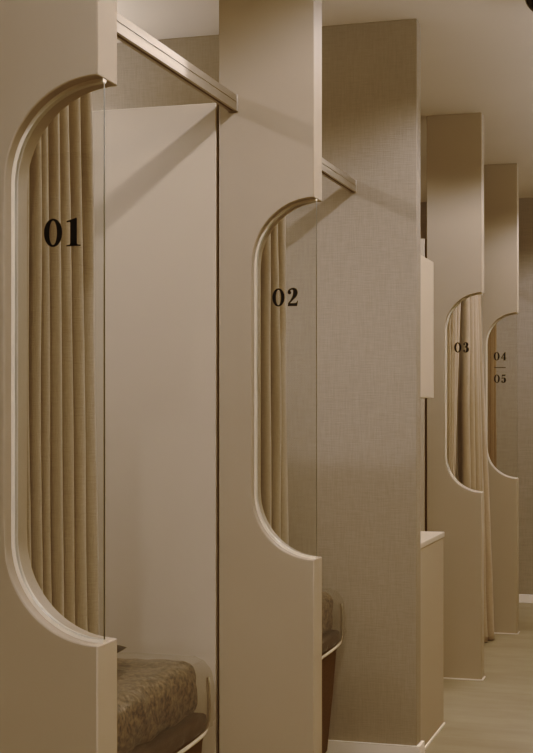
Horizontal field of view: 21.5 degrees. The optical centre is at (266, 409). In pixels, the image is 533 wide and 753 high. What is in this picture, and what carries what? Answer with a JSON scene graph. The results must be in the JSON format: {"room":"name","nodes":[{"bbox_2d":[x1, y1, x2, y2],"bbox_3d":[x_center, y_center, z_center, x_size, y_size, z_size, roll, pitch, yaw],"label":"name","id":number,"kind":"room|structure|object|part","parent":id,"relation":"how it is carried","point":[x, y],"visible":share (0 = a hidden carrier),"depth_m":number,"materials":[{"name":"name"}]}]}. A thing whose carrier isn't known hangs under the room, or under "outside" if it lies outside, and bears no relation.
{"room":"spa treatment room","nodes":[
{"label":"spa treatment room","id":0,"kind":"room"},
{"bbox_2d":[92,19,420,745],"bbox_3d":[-0.753,-0.062,5.321,2.688,2.602,0.072,0,0,17],"label":"wall","id":1,"kind":"structure","parent":0,"point":[369,238],"depth_m":4.96,"materials":[{"name":"paint"}]},
{"bbox_2d":[326,740,424,752],"bbox_3d":[-0.747,1.204,5.319,2.700,0.070,0.096,0,0,17],"label":"baseboard","id":2,"kind":"structure","parent":1,"relation":"attached to","point":[334,746],"depth_m":4.94,"materials":[{"name":"beige wood"}]},
{"bbox_2d":[421,255,433,397],"bbox_3d":[-0.075,-0.303,5.353,1.367,0.516,0.378,0,0,17],"label":"upper cabinet","id":3,"kind":"object","parent":1,"relation":"attached to","point":[427,266],"visible":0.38,"depth_m":5.21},
{"bbox_3d":[-0.023,-0.303,5.527,1.367,0.516,0.016,0,0,17],"label":"door","id":4,"kind":"part","parent":3,"relation":"part of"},
{"bbox_2d":[117,0,532,201],"bbox_3d":[-0.063,-1.413,3.432,5.100,0.100,11.735,0,0,17],"label":"ceiling","id":5,"kind":"structure","parent":0,"point":[477,55],"depth_m":5.26,"materials":[{"name":"paint"}]},
{"bbox_2d":[525,0,532,10],"bbox_3d":[0.908,-1.327,4.590,0.144,0.072,0.144,0,0,17],"label":"dome","id":6,"kind":"object","parent":5,"relation":"attached to","point":[529,3],"visible":1,"depth_m":4.58,"materials":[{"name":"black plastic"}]},
{"bbox_2d":[421,198,532,594],"bbox_3d":[1.645,-0.062,9.097,5.100,2.602,0.100,0,0,17],"label":"wall","id":7,"kind":"structure","parent":0,"point":[506,393],"depth_m":9.05,"materials":[{"name":"paint"}]},
{"bbox_2d":[519,594,532,602],"bbox_3d":[1.629,1.212,9.044,5.100,0.055,0.012,0,0,17],"label":"baseboard","id":8,"kind":"structure","parent":7,"relation":"attached to","point":[523,598],"depth_m":9.03,"materials":[{"name":"beige wood"}]},
{"bbox_2d":[425,603,532,752],"bbox_3d":[-0.063,1.289,3.432,5.100,0.100,11.735,0,0,17],"label":"floor","id":9,"kind":"structure","parent":0,"point":[494,714],"depth_m":5.94,"materials":[{"name":"wood"}]},
{"bbox_2d":[0,0,116,752],"bbox_3d":[-0.378,-0.062,2.336,0.260,2.602,0.095,0,0,17],"label":"partition column","id":10,"kind":"structure","parent":9,"relation":"on","point":[58,678],"depth_m":2.30,"materials":[{"name":"beige paint"}]},
{"bbox_3d":[-0.340,-0.080,2.312,0.160,0.909,0.006,0,0,17],"label":"glass pane","id":11,"kind":"part","parent":10,"relation":"part of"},
{"bbox_2d":[117,12,237,111],"bbox_3d":[-0.270,-0.789,3.011,0.028,0.044,1.274,0,0,17],"label":"rail","id":12,"kind":"object","parent":10,"relation":"attached to","point":[130,34],"visible":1,"depth_m":3.18,"materials":[{"name":"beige metal"}]},
{"bbox_2d":[27,92,98,634],"bbox_3d":[-0.397,0.227,2.592,0.099,1.985,0.375,0,0,17],"label":"curtain","id":13,"kind":"object","parent":12,"relation":"hanging from","point":[62,497],"visible":0.46,"depth_m":2.58,"materials":[{"name":"fabric"}]},
{"bbox_2d":[92,103,218,752],"bbox_3d":[-1.280,0.222,4.014,2.433,2.034,0.056,0,0,17],"label":"wall","id":14,"kind":"structure","parent":9,"relation":"on","point":[162,162],"depth_m":3.68,"materials":[{"name":"beige paint"}]},
{"bbox_2d":[117,655,210,752],"bbox_3d":[-1.141,0.929,3.498,1.922,0.620,0.688,0,0,17],"label":"bed","id":15,"kind":"object","parent":9,"relation":"on","point":[157,699],"visible":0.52,"depth_m":3.33,"materials":[{"name":"brown fabric"}]},
{"bbox_2d":[117,645,126,652],"bbox_3d":[-0.521,0.589,3.436,0.320,0.032,0.220,0,0,17],"label":"cushion","id":16,"kind":"object","parent":15,"relation":"on","point":[119,648],"visible":0.02,"depth_m":3.46,"materials":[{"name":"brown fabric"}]},
{"bbox_2d":[219,0,321,752],"bbox_3d":[0.013,-0.062,3.634,0.260,2.602,0.095,0,0,17],"label":"partition column","id":17,"kind":"structure","parent":9,"relation":"on","point":[270,51],"depth_m":3.61,"materials":[{"name":"beige paint"}]},
{"bbox_3d":[0.051,-0.080,3.611,0.160,0.909,0.006,0,0,17],"label":"glass pane","id":18,"kind":"part","parent":17,"relation":"part of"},
{"bbox_2d":[322,158,356,192],"bbox_3d":[0.114,-0.789,4.334,0.028,0.044,1.316,0,0,17],"label":"rail","id":19,"kind":"object","parent":17,"relation":"attached to","point":[330,171],"visible":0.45,"depth_m":4.73,"materials":[{"name":"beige metal"}]},
{"bbox_2d":[261,216,288,544],"bbox_3d":[-0.001,0.227,3.897,0.085,1.985,0.339,0,0,17],"label":"curtain","id":20,"kind":"object","parent":19,"relation":"hanging from","point":[274,478],"visible":0.18,"depth_m":3.88,"materials":[{"name":"fabric"}]},
{"bbox_2d":[322,588,342,752],"bbox_3d":[-0.748,0.929,4.801,1.922,0.620,0.767,0,0,17],"label":"bed","id":21,"kind":"object","parent":9,"relation":"on","point":[330,638],"visible":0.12,"depth_m":4.81,"materials":[{"name":"brown wood"}]},
{"bbox_3d":[-0.761,0.702,4.804,1.876,0.154,0.767,0,0,17],"label":"quilted mattress","id":22,"kind":"part","parent":21,"relation":"part of","materials":[{"name":"brown fabric"}]},
{"bbox_2d":[421,239,426,530],"bbox_3d":[-0.413,0.222,6.900,2.427,2.034,0.056,0,0,17],"label":"wall","id":23,"kind":"structure","parent":9,"relation":"on","point":[423,241],"depth_m":6.53,"materials":[{"name":"beige paint"}]},
{"bbox_2d":[421,531,444,748],"bbox_3d":[-0.037,0.860,5.468,1.373,0.758,0.600,0,0,17],"label":"base cabinet","id":24,"kind":"object","parent":9,"relation":"on","point":[432,723],"visible":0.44,"depth_m":5.29,"materials":[{"name":"beige paint"}]},
{"bbox_2d":[421,531,444,547],"bbox_3d":[-0.039,0.491,5.469,1.370,0.020,0.600,0,0,17],"label":"countertop","id":25,"kind":"structure","parent":24,"relation":"on","point":[427,537],"depth_m":5.38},
{"bbox_2d":[427,113,485,680],"bbox_3d":[0.879,-0.062,6.520,0.260,2.602,0.095,0,0,17],"label":"partition column","id":26,"kind":"structure","parent":9,"relation":"on","point":[455,142],"depth_m":6.48,"materials":[{"name":"beige paint"}]},
{"bbox_2d":[455,423,457,479],"bbox_3d":[-0.014,0.222,8.226,2.427,2.034,0.056,0,0,17],"label":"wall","id":27,"kind":"structure","parent":9,"relation":"on","point":[456,472],"depth_m":7.87,"materials":[{"name":"beige paint"}]},
{"bbox_2d":[481,163,519,634],"bbox_3d":[1.277,-0.062,7.847,0.260,2.602,0.095,0,0,17],"label":"partition column","id":28,"kind":"structure","parent":9,"relation":"on","point":[500,298],"depth_m":7.80,"materials":[{"name":"beige paint"}]},
{"bbox_3d":[1.311,-0.080,7.824,0.168,0.909,0.006,0,0,17],"label":"glass pane","id":29,"kind":"part","parent":28,"relation":"part of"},
{"bbox_3d":[1.382,-0.789,8.491,0.028,0.044,1.212,0,0,17],"label":"rail","id":30,"kind":"object","parent":28,"relation":"attached to","visible":0},
{"bbox_2d":[488,324,496,466],"bbox_3d":[1.286,0.227,8.169,0.064,1.985,0.475,0,0,17],"label":"curtain","id":31,"kind":"object","parent":30,"relation":"hanging from","point":[492,340],"visible":0.17,"depth_m":8.19,"materials":[{"name":"beige fabric"}]},
{"bbox_3d":[0.995,-0.789,7.208,0.028,0.044,1.302,0,0,17],"label":"rail","id":32,"kind":"object","parent":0,"visible":0},
{"bbox_2d":[447,303,460,475],"bbox_3d":[0.903,0.226,6.895,0.066,1.986,0.568,0,0,17],"label":"curtain","id":33,"kind":"object","parent":32,"relation":"hanging from","point":[453,331],"visible":0.16,"depth_m":6.81,"materials":[{"name":"fabric"}]},
{"bbox_2d":[457,295,493,641],"bbox_3d":[1.116,0.234,7.465,0.152,1.999,0.511,0,0,17],"label":"curtain","id":34,"kind":"object","parent":32,"relation":"hanging from","point":[473,473],"visible":0.52,"depth_m":7.39,"materials":[{"name":"fabric"}]}
]}

